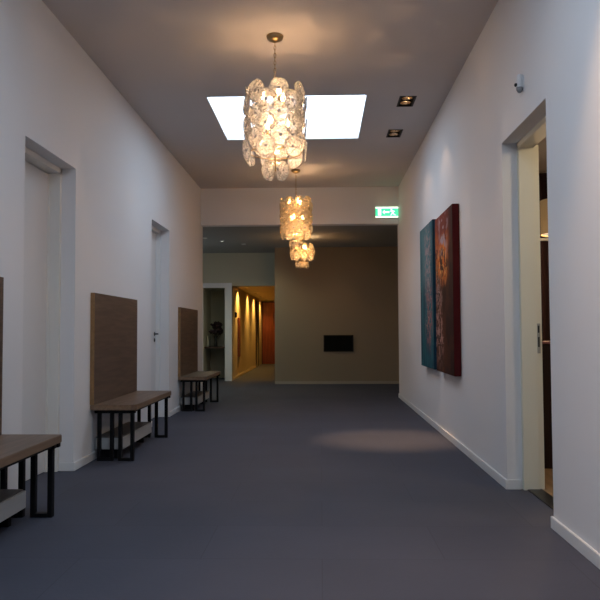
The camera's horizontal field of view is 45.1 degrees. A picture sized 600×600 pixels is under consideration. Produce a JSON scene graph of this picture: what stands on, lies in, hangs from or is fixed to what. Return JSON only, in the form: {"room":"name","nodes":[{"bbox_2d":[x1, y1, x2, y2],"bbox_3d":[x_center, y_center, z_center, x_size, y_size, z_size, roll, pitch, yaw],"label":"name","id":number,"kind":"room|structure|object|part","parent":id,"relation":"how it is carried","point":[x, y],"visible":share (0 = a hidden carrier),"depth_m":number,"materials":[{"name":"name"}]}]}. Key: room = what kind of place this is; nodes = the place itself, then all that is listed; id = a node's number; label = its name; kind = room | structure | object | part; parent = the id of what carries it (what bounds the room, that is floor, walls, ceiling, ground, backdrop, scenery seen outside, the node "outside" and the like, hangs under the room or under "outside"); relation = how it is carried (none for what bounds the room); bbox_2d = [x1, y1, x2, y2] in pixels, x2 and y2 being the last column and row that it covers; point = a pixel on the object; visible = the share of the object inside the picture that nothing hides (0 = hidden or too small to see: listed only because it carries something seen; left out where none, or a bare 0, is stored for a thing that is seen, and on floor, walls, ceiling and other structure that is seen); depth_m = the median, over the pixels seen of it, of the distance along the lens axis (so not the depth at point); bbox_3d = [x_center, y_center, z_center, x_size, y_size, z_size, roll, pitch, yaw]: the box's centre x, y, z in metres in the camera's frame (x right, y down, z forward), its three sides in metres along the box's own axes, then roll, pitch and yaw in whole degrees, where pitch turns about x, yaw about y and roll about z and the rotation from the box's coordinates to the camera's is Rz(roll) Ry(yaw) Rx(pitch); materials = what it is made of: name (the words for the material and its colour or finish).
{"room":"hallway","nodes":[
{"label":"hallway","id":0,"kind":"room"},
{"bbox_2d":[0,0,202,488],"bbox_3d":[-2.014,-0.452,4.183,0.250,3.520,16.200,0,-2,2],"label":"wall","id":1,"kind":"structure","parent":0,"point":[120,181],"depth_m":6.12,"materials":[{"name":"white paint"}]},
{"bbox_2d":[22,146,61,480],"bbox_3d":[-2.039,0.130,5.364,0.145,2.460,1.047,0,-2,2],"label":"door","id":2,"kind":"structure","parent":1,"relation":"in","point":[43,179],"depth_m":5.72,"materials":[{"name":"white paint"}]},
{"bbox_2d":[59,405,181,470],"bbox_3d":[-1.931,1.272,4.114,0.129,0.068,16.214,0,-2,2],"label":"baseboard","id":3,"kind":"structure","parent":1,"relation":"attached to","point":[63,466],"depth_m":6.03,"materials":[{"name":"white"}]},
{"bbox_2d":[151,226,160,418],"bbox_3d":[-1.920,0.287,9.045,0.148,2.460,1.000,0,-2,2],"label":"door","id":4,"kind":"structure","parent":1,"relation":"in","point":[156,233],"depth_m":9.46,"materials":[{"name":"white paint"}]},
{"bbox_2d":[203,253,274,379],"bbox_3d":[-2.112,0.386,16.466,3.230,2.900,0.200,0,-2,2],"label":"wall","id":5,"kind":"structure","parent":0,"point":[238,269],"depth_m":16.39,"materials":[{"name":"beige paint"}]},
{"bbox_2d":[205,288,224,377],"bbox_3d":[-1.948,0.761,17.047,0.640,2.200,1.000,0,-2,2],"label":"wall niche","id":6,"kind":"object","parent":5,"relation":"in","point":[214,297],"visible":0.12,"depth_m":17.42,"materials":[{"name":"beige paint"}]},
{"bbox_2d":[204,346,224,347],"bbox_3d":[-1.924,1.106,16.931,0.490,0.030,0.960,0,-2,2],"label":"wall shelf","id":7,"kind":"object","parent":6,"relation":"attached to","point":[209,346],"visible":0.73,"depth_m":16.46,"materials":[{"name":"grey wood"}]},
{"bbox_2d":[209,321,222,345],"bbox_3d":[-1.965,0.793,17.009,0.341,0.599,0.393,0,-2,2],"label":"flower vase","id":8,"kind":"object","parent":7,"relation":"on","point":[216,326],"visible":1,"depth_m":16.95,"materials":[{"name":"grey ceramic"}]},
{"bbox_2d":[203,283,231,380],"bbox_3d":[-1.923,0.723,16.334,0.770,2.215,0.025,0,-2,2],"label":"frame","id":9,"kind":"object","parent":5,"relation":"attached to","point":[228,286],"visible":0.62,"depth_m":16.32,"materials":[{"name":"white"}]},
{"bbox_2d":[233,286,261,376],"bbox_3d":[-1.470,0.869,20.783,0.100,2.300,8.500,0,-2,2],"label":"wall","id":10,"kind":"structure","parent":0,"point":[244,304],"depth_m":19.58,"materials":[{"name":"beige paint"}]},
{"bbox_2d":[237,318,240,356],"bbox_3d":[-1.490,0.911,17.678,0.034,0.950,0.400,0,-2,2],"label":"board","id":11,"kind":"object","parent":10,"relation":"attached to","point":[238,319],"visible":1,"depth_m":17.60,"materials":[{"name":"red wood"}]},
{"bbox_2d":[233,366,255,379],"bbox_3d":[-1.445,1.932,19.435,0.014,0.060,5.900,0,-2,2],"label":"baseboard","id":12,"kind":"structure","parent":10,"relation":"attached to","point":[250,369],"depth_m":18.66,"materials":[{"name":"beige paint"}]},
{"bbox_2d":[256,301,258,365],"bbox_3d":[-1.397,1.061,22.926,0.100,2.100,1.080,0,-2,2],"label":"door","id":13,"kind":"structure","parent":10,"relation":"in","point":[256,301],"depth_m":23.32,"materials":[{"name":"brown wood"}]},
{"bbox_3d":[-1.357,1.060,22.924,0.020,2.100,1.080,0,-2,2],"label":"frame","id":14,"kind":"part","parent":13,"relation":"part of","materials":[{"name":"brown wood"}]},
{"bbox_2d":[234,286,274,299],"bbox_3d":[-0.993,-0.197,20.715,1.230,0.080,8.300,0,-2,2],"label":"ceiling","id":15,"kind":"structure","parent":0,"point":[267,292],"depth_m":19.11,"materials":[{"name":"beige paint"}]},
{"bbox_2d":[42,0,497,188],"bbox_3d":[-0.244,-2.250,4.109,3.812,0.050,16.400,0,-2,2],"label":"ceiling","id":16,"kind":"structure","parent":0,"point":[165,58],"depth_m":6.43,"materials":[{"name":"paint"}]},
{"bbox_2d":[242,32,307,180],"bbox_3d":[-0.203,-1.560,5.849,0.528,1.180,0.523,-2,-3,42],"label":"chandelier","id":17,"kind":"object","parent":16,"relation":"hanging from","point":[299,140],"visible":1,"depth_m":5.73,"materials":[{"name":"clear glass"}]},
{"bbox_3d":[-0.201,-1.383,5.843,0.428,0.690,0.428,0,-2,2],"label":"wire frame","id":18,"kind":"part","parent":17,"relation":"part of","materials":[{"name":"gold metal"}]},
{"bbox_2d":[207,95,366,139],"bbox_3d":[-0.115,-2.085,8.218,1.653,0.068,1.678,0,-2,2],"label":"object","id":19,"kind":"structure","parent":16,"relation":"attached to","point":[315,135],"depth_m":9.03,"materials":[{"name":"white"}]},
{"bbox_2d":[279,169,312,248],"bbox_3d":[-0.061,-1.349,10.742,0.498,1.182,0.499,0,-3,-15],"label":"chandelier","id":20,"kind":"object","parent":16,"relation":"hanging from","point":[306,222],"visible":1,"depth_m":10.64,"materials":[{"name":"clear glass"}]},
{"bbox_3d":[-0.059,-1.175,10.736,0.408,0.710,0.408,0,-2,2],"label":"wire frame","id":21,"kind":"part","parent":20,"relation":"part of","materials":[{"name":"gold metal"}]},
{"bbox_2d":[386,129,402,137],"bbox_3d":[1.151,-2.081,8.797,0.174,0.110,0.346,0,-2,2],"label":"recessed light","id":22,"kind":"object","parent":16,"relation":"in","point":[391,133],"visible":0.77,"depth_m":8.83,"materials":[{"name":"black metal"}]},
{"bbox_2d":[396,96,416,106],"bbox_3d":[1.115,-2.134,7.569,0.174,0.110,0.346,0,-2,2],"label":"recessed light","id":23,"kind":"object","parent":16,"relation":"in","point":[404,101],"visible":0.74,"depth_m":7.62,"materials":[{"name":"black metal"}]},
{"bbox_2d":[0,364,599,599],"bbox_3d":[0.210,1.617,10.489,8.200,0.106,29.500,0,-2,2],"label":"floor","id":24,"kind":"structure","parent":0,"point":[271,491],"depth_m":4.33,"materials":[{"name":"grey carpet"}]},
{"bbox_2d":[0,277,61,526],"bbox_3d":[-1.696,0.556,3.711,0.400,1.462,1.568,0,-2,2],"label":"bench","id":25,"kind":"object","parent":24,"relation":"on","point":[14,448],"visible":1,"depth_m":4.36,"materials":[{"name":"brown wood"}]},
{"bbox_3d":[-1.880,0.313,3.708,0.036,0.974,1.525,0,-2,2],"label":"panel","id":26,"kind":"part","parent":25,"relation":"part of","materials":[{"name":"brown wood"}]},
{"bbox_2d":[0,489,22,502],"bbox_3d":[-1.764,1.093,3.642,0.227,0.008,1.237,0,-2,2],"label":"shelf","id":27,"kind":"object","parent":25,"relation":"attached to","point":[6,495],"depth_m":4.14,"materials":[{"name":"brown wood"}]},
{"bbox_2d":[0,490,25,521],"bbox_3d":[-1.756,1.147,3.639,0.247,0.100,1.245,0,-2,2],"label":"storage shelf","id":28,"kind":"object","parent":25,"relation":"attached to","point":[12,502],"depth_m":4.09,"materials":[{"name":"grey laminate"}]},
{"bbox_3d":[-1.748,1.112,4.395,0.140,0.412,0.042,0,-2,2],"label":"leg","id":29,"kind":"part","parent":25,"relation":"part of","materials":[{"name":"black metal"}]},
{"bbox_3d":[-1.684,0.862,3.712,0.360,0.028,1.530,0,-2,2],"label":"seat frame","id":30,"kind":"part","parent":25,"relation":"part of","materials":[{"name":"black metal"}]},
{"bbox_3d":[-1.695,0.824,3.701,0.400,0.047,1.565,0,-2,2],"label":"seat","id":31,"kind":"part","parent":25,"relation":"part of","materials":[{"name":"brown wood"}]},
{"bbox_3d":[-1.566,1.111,4.390,0.134,0.412,0.042,0,-2,2],"label":"leg","id":32,"kind":"part","parent":25,"relation":"part of","materials":[{"name":"black metal"}]},
{"bbox_2d":[90,293,170,460],"bbox_3d":[-1.601,0.698,7.012,0.400,1.462,1.508,0,-2,2],"label":"bench","id":33,"kind":"object","parent":24,"relation":"on","point":[113,319],"visible":1,"depth_m":6.70,"materials":[{"name":"brown wood"}]},
{"bbox_3d":[-1.693,1.193,6.292,0.140,0.412,0.042,0,-2,2],"label":"leg","id":34,"kind":"part","parent":33,"relation":"part of","materials":[{"name":"black metal"}]},
{"bbox_3d":[-1.784,0.454,7.009,0.036,0.974,1.465,0,-2,2],"label":"panel","id":35,"kind":"part","parent":33,"relation":"part of","materials":[{"name":"brown wood"}]},
{"bbox_2d":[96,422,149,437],"bbox_3d":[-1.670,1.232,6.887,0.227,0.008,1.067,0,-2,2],"label":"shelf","id":36,"kind":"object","parent":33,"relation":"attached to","point":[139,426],"depth_m":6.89,"materials":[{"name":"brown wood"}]},
{"bbox_2d":[95,422,151,448],"bbox_3d":[-1.662,1.286,6.885,0.247,0.100,1.075,0,-2,2],"label":"storage shelf","id":37,"kind":"object","parent":33,"relation":"attached to","point":[142,429],"depth_m":6.70,"materials":[{"name":"grey laminate"}]},
{"bbox_3d":[-1.512,1.192,6.287,0.134,0.412,0.042,0,-2,2],"label":"leg","id":38,"kind":"part","parent":33,"relation":"part of","materials":[{"name":"black metal"}]},
{"bbox_3d":[-1.599,0.965,7.002,0.400,0.047,1.505,0,-2,2],"label":"seat","id":39,"kind":"part","parent":33,"relation":"part of","materials":[{"name":"brown wood"}]},
{"bbox_3d":[-1.589,1.003,7.012,0.360,0.028,1.470,0,-2,2],"label":"seat frame","id":40,"kind":"part","parent":33,"relation":"part of","materials":[{"name":"brown wood"}]},
{"bbox_3d":[-1.654,1.252,7.665,0.140,0.412,0.042,0,-2,2],"label":"leg","id":41,"kind":"part","parent":33,"relation":"part of","materials":[{"name":"black metal"}]},
{"bbox_3d":[-1.472,1.250,7.660,0.134,0.412,0.042,0,-2,2],"label":"leg","id":42,"kind":"part","parent":33,"relation":"part of","materials":[{"name":"black metal"}]},
{"bbox_2d":[178,307,220,411],"bbox_3d":[-1.490,0.862,10.839,0.400,1.462,1.463,0,-2,2],"label":"bench","id":43,"kind":"object","parent":24,"relation":"on","point":[188,371],"visible":1,"depth_m":10.49,"materials":[{"name":"brown wood"}]},
{"bbox_3d":[-1.582,1.357,10.142,0.140,0.412,0.042,0,-2,2],"label":"leg","id":44,"kind":"part","parent":43,"relation":"part of","materials":[{"name":"black metal"}]},
{"bbox_3d":[-1.673,0.618,10.836,0.036,0.974,1.420,0,-2,2],"label":"panel","id":45,"kind":"part","parent":43,"relation":"part of","materials":[{"name":"brown wood"}]},
{"bbox_2d":[180,391,208,404],"bbox_3d":[-1.552,1.450,10.712,0.247,0.100,1.030,0,-2,2],"label":"storage shelf","id":46,"kind":"object","parent":43,"relation":"attached to","point":[200,393],"depth_m":10.42,"materials":[{"name":"grey laminate"}]},
{"bbox_2d":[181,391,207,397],"bbox_3d":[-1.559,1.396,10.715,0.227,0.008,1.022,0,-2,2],"label":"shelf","id":47,"kind":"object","parent":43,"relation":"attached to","point":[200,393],"depth_m":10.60,"materials":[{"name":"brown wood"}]},
{"bbox_3d":[-1.489,1.129,10.829,0.400,0.047,1.460,0,-2,2],"label":"seat","id":48,"kind":"part","parent":43,"relation":"part of","materials":[{"name":"brown wood"}]},
{"bbox_3d":[-1.478,1.167,10.840,0.360,0.028,1.425,0,-2,2],"label":"seat frame","id":49,"kind":"part","parent":43,"relation":"part of","materials":[{"name":"brown wood"}]},
{"bbox_3d":[-1.400,1.356,10.137,0.134,0.412,0.042,0,-2,2],"label":"leg","id":50,"kind":"part","parent":43,"relation":"part of","materials":[{"name":"black metal"}]},
{"bbox_3d":[-1.544,1.414,11.470,0.140,0.412,0.042,0,-2,2],"label":"leg","id":51,"kind":"part","parent":43,"relation":"part of","materials":[{"name":"black metal"}]},
{"bbox_3d":[-1.362,1.413,11.465,0.134,0.412,0.042,0,-2,2],"label":"leg","id":52,"kind":"part","parent":43,"relation":"part of","materials":[{"name":"black metal"}]},
{"bbox_2d":[542,341,552,468],"bbox_3d":[2.499,0.852,6.018,1.220,1.018,0.462,0,-2,2],"label":"base cabinet","id":53,"kind":"object","parent":24,"relation":"on","point":[546,354],"visible":0.02,"depth_m":5.81,"materials":[{"name":"black paint"}]},
{"bbox_2d":[201,187,398,226],"bbox_3d":[-0.009,-1.593,12.185,3.812,0.671,0.200,0,-2,2],"label":"header beam","id":54,"kind":"structure","parent":0,"point":[332,206],"depth_m":12.09,"materials":[{"name":"white paint"}]},
{"bbox_2d":[375,207,397,217],"bbox_3d":[1.444,-1.459,12.016,0.385,0.182,0.040,0,-2,2],"label":"exit sign","id":55,"kind":"object","parent":54,"relation":"attached to","point":[380,212],"visible":1,"depth_m":12.00,"materials":[{"name":"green plastic"}]},
{"bbox_2d":[203,225,397,252],"bbox_3d":[0.001,-1.196,14.221,7.600,0.050,4.298,0,-2,2],"label":"ceiling","id":56,"kind":"structure","parent":0,"point":[255,239],"depth_m":13.79,"materials":[{"name":"grey paint"}]},
{"bbox_2d":[290,236,314,268],"bbox_3d":[0.039,-0.896,13.656,0.482,0.598,0.482,1,-3,-28],"label":"chandelier","id":57,"kind":"object","parent":56,"relation":"hanging from","point":[310,247],"visible":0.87,"depth_m":13.57,"materials":[{"name":"clear glass"}]},
{"bbox_3d":[0.041,-0.868,13.654,0.394,0.415,0.394,0,-2,2],"label":"wire frame","id":58,"kind":"part","parent":57,"relation":"part of","materials":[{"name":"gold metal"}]},
{"bbox_2d":[275,247,398,380],"bbox_3d":[1.745,0.514,20.204,4.276,2.930,9.900,0,-2,2],"label":"wall","id":59,"kind":"structure","parent":0,"point":[353,291],"depth_m":15.29,"materials":[{"name":"brown paint"}]},
{"bbox_2d":[275,381,398,383],"bbox_3d":[1.558,1.736,15.194,4.176,0.060,0.014,0,-2,2],"label":"baseboard","id":60,"kind":"structure","parent":59,"relation":"attached to","point":[276,382],"depth_m":15.21,"materials":[{"name":"beige wood"}]},
{"bbox_2d":[324,335,353,351],"bbox_3d":[0.813,0.915,15.246,0.631,0.352,0.020,0,-2,2],"label":"fireplace","id":61,"kind":"object","parent":59,"relation":"attached to","point":[332,343],"visible":1,"depth_m":15.25,"materials":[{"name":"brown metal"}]},
{"bbox_2d":[398,0,599,552],"bbox_3d":[1.547,-0.472,4.081,0.250,3.520,16.200,0,-2,2],"label":"wall","id":62,"kind":"structure","parent":0,"point":[467,157],"depth_m":5.11,"materials":[{"name":"white paint"}]},
{"bbox_2d":[420,219,436,369],"bbox_3d":[1.514,-0.045,8.449,0.067,1.660,1.000,0,-2,2],"label":"painting","id":63,"kind":"object","parent":62,"relation":"attached to","point":[427,234],"visible":0.83,"depth_m":8.29,"materials":[{"name":"teal fabric"}]},
{"bbox_2d":[435,204,460,376],"bbox_3d":[1.480,-0.076,7.255,0.067,1.620,1.010,0,-2,2],"label":"painting","id":64,"kind":"object","parent":62,"relation":"attached to","point":[447,241],"visible":1,"depth_m":7.00,"materials":[{"name":"red fabric"}]},
{"bbox_2d":[398,393,599,568],"bbox_3d":[1.471,1.253,4.016,0.109,0.068,16.214,0,-2,2],"label":"baseboard","id":65,"kind":"structure","parent":62,"relation":"attached to","point":[586,550],"depth_m":5.08,"materials":[{"name":"white"}]},
{"bbox_2d":[514,74,523,92],"bbox_3d":[1.403,-1.388,4.635,0.057,0.118,0.044,0,-2,2],"label":"sensor","id":66,"kind":"object","parent":62,"relation":"attached to","point":[519,84],"visible":1,"depth_m":4.62,"materials":[{"name":"white plastic"}]},
{"bbox_2d":[517,116,545,489],"bbox_3d":[1.621,0.081,4.627,0.148,2.460,1.018,0,-2,2],"label":"door frame","id":67,"kind":"structure","parent":62,"relation":"in","point":[532,417],"depth_m":5.09,"materials":[{"name":"beige paint"}]},
{"bbox_3d":[1.682,0.271,5.092,0.022,0.210,0.014,0,-2,2],"label":"strike plate","id":68,"kind":"part","parent":67,"relation":"part of","materials":[{"name":"grey metal"}]},
{"bbox_2d":[528,489,553,509],"bbox_3d":[1.629,1.306,4.574,0.105,0.008,1.018,0,-2,2],"label":"threshold","id":69,"kind":"object","parent":62,"relation":"attached to","point":[540,494],"depth_m":4.82,"materials":[{"name":"black stone"}]},
{"bbox_2d":[537,137,546,172],"bbox_3d":[2.981,-1.595,5.590,2.543,0.080,5.400,0,-2,2],"label":"ceiling","id":70,"kind":"structure","parent":0,"point":[542,148],"depth_m":7.42,"materials":[{"name":"paint"}]},
{"bbox_2d":[540,198,547,236],"bbox_3d":[2.555,-1.063,6.981,0.450,0.860,0.450,0,-2,2],"label":"pendant lamp","id":71,"kind":"object","parent":70,"relation":"hanging from","point":[543,203],"visible":0.2,"depth_m":6.93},
{"bbox_2d":[539,173,546,181],"bbox_3d":[2.988,-0.107,5.526,2.543,2.900,5.400,0,-2,2],"label":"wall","id":72,"kind":"structure","parent":0,"point":[542,176],"depth_m":8.19,"materials":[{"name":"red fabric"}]},
{"bbox_3d":[3.016,-0.672,7.987,2.380,0.030,0.030,0,-2,2],"label":"rail","id":73,"kind":"object","parent":72,"relation":"attached to","visible":0},
{"bbox_2d":[539,181,549,340],"bbox_3d":[3.002,0.051,8.026,2.300,2.760,0.079,0,-2,2],"label":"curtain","id":74,"kind":"object","parent":73,"relation":"hanging from","point":[544,251],"visible":0.08,"depth_m":8.03,"materials":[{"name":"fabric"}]},
{"bbox_3d":[-0.871,1.035,24.724,1.230,2.300,0.180,0,-2,2],"label":"wall","id":75,"kind":"structure","parent":0,"visible":0},
{"bbox_2d":[262,301,274,363],"bbox_3d":[-0.787,1.114,24.578,1.035,2.130,0.100,0,-2,2],"label":"door","id":76,"kind":"structure","parent":75,"relation":"in","point":[268,308],"depth_m":24.60,"materials":[{"name":"red wood"}]}
]}

